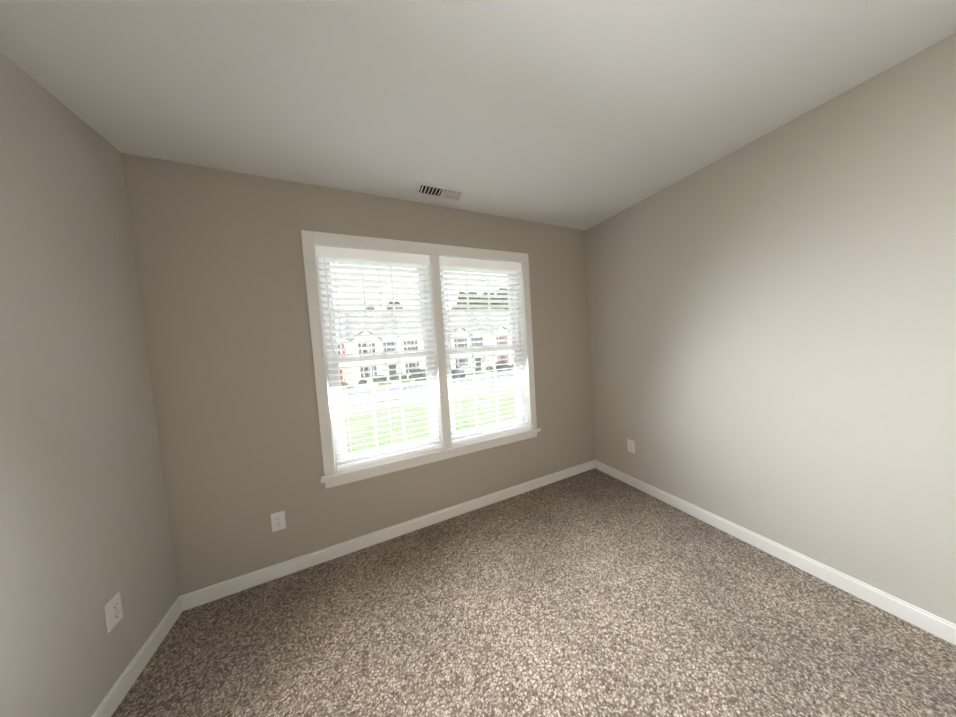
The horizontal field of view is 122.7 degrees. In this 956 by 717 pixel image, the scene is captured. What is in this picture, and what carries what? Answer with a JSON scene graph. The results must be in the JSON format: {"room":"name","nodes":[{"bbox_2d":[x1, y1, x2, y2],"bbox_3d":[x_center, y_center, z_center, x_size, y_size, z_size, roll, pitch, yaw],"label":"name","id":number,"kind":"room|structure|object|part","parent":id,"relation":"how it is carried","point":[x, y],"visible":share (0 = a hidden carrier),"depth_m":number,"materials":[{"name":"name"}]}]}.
{"room":"empty bedroom","nodes":[
{"label":"empty bedroom","id":0,"kind":"room"},
{"bbox_2d":[0,52,178,716],"bbox_3d":[-0.895,0.333,-0.557,0.120,2.640,4.220,-5,3,-24],"label":"wall","id":1,"kind":"structure","parent":0,"point":[85,535],"depth_m":0.99,"materials":[{"name":"grey paint"}]},
{"bbox_2d":[104,592,122,632],"bbox_3d":[-1.506,1.050,1.083,0.009,0.114,0.070,-5,3,-24],"label":"electrical outlet","id":2,"kind":"object","parent":1,"relation":"attached to","point":[113,611],"visible":1,"depth_m":1.07,"materials":[{"name":"white plastic"}]},
{"bbox_2d":[90,598,182,716],"bbox_3d":[-0.790,1.401,-0.424,0.014,0.085,4.086,-5,3,-24],"label":"baseboard","id":3,"kind":"structure","parent":1,"relation":"attached to","point":[108,705],"depth_m":1.15,"materials":[{"name":"white wood"}]},
{"bbox_2d":[122,153,594,595],"bbox_3d":[-0.312,0.103,2.110,3.412,2.540,0.160,-5,3,-24],"label":"wall","id":4,"kind":"structure","parent":0,"point":[219,260],"depth_m":1.59,"materials":[{"name":"beige paint"}]},
{"bbox_2d":[270,511,285,531],"bbox_3d":[-1.238,1.010,1.619,0.070,0.114,0.009,-5,3,-24],"label":"electrical outlet","id":5,"kind":"object","parent":4,"relation":"attached to","point":[278,521],"visible":1,"depth_m":1.62,"materials":[{"name":"white plastic"}]},
{"bbox_2d":[178,460,594,610],"bbox_3d":[-0.206,1.229,2.091,3.172,0.085,0.014,-5,3,-24],"label":"baseboard","id":6,"kind":"structure","parent":4,"relation":"attached to","point":[196,598],"depth_m":1.80,"materials":[{"name":"white wood"}]},
{"bbox_2d":[301,230,540,488],"bbox_3d":[-0.306,-0.041,2.083,1.745,1.660,0.203,-5,3,-24],"label":"window","id":7,"kind":"structure","parent":4,"relation":"in","point":[332,476],"depth_m":2.00,"materials":[{"name":"white"}]},
{"bbox_2d":[315,246,441,470],"bbox_3d":[-0.672,-0.011,1.892,0.742,1.488,0.072,-5,3,-24],"label":"window blind","id":8,"kind":"object","parent":7,"relation":"attached to","point":[347,255],"visible":0.88,"depth_m":1.86,"materials":[{"name":"white plastic"}]},
{"bbox_3d":[-0.331,-0.045,2.138,1.573,1.493,0.078,-5,3,-24],"label":"window sash unit","id":9,"kind":"part","parent":7,"relation":"part of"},
{"bbox_2d":[439,256,528,444],"bbox_3d":[0.074,-0.075,2.231,0.754,1.488,0.072,-5,3,-24],"label":"window blind","id":10,"kind":"object","parent":7,"relation":"attached to","point":[461,264],"visible":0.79,"depth_m":2.21,"materials":[{"name":"white plastic"}]},
{"bbox_2d":[0,0,955,229],"bbox_3d":[-0.132,-1.120,-0.159,4.762,0.120,4.380,-5,3,-24],"label":"ceiling","id":11,"kind":"structure","parent":0,"point":[582,114],"depth_m":1.07,"materials":[{"name":"white paint"}]},
{"bbox_2d":[415,182,466,201],"bbox_3d":[-0.259,-1.151,1.818,0.335,0.014,0.135,-5,3,-24],"label":"ceiling vent","id":12,"kind":"object","parent":11,"relation":"in","point":[437,191],"visible":1,"depth_m":1.81,"materials":[{"name":"white metal"}]},
{"bbox_2d":[111,468,955,716],"bbox_3d":[0.622,1.371,0.227,3.226,0.100,4.100,-5,3,-24],"label":"floor","id":13,"kind":"structure","parent":0,"point":[594,592],"depth_m":1.22,"materials":[{"name":"carpet"}]},
{"bbox_2d":[586,33,955,623],"bbox_3d":[2.091,0.025,0.795,0.120,2.540,4.220,-5,3,-24],"label":"wall","id":14,"kind":"structure","parent":0,"point":[772,319],"depth_m":1.37,"materials":[{"name":"grey paint"}]},
{"bbox_2d":[627,439,634,453],"bbox_3d":[1.379,0.790,2.353,0.009,0.114,0.070,-5,3,-24],"label":"electrical outlet","id":15,"kind":"object","parent":14,"relation":"attached to","point":[631,445],"visible":1,"depth_m":2.35,"materials":[{"name":"white plastic"}]},
{"bbox_2d":[595,460,955,644],"bbox_3d":[2.077,1.153,0.877,0.014,0.085,4.086,-5,3,-24],"label":"baseboard","id":16,"kind":"structure","parent":14,"relation":"attached to","point":[939,627],"depth_m":1.42,"materials":[{"name":"white wood"}]},
{"label":"outside","id":17,"kind":"structure","parent":0,"visible":0},
{"bbox_2d":[334,288,515,453],"bbox_3d":[-12.643,-8.933,84.441,170.000,19.544,159.400,-5,3,-24],"label":"scenery","id":18,"kind":"structure","parent":17,"point":[395,412],"depth_m":33.10,"materials":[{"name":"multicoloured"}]}
]}

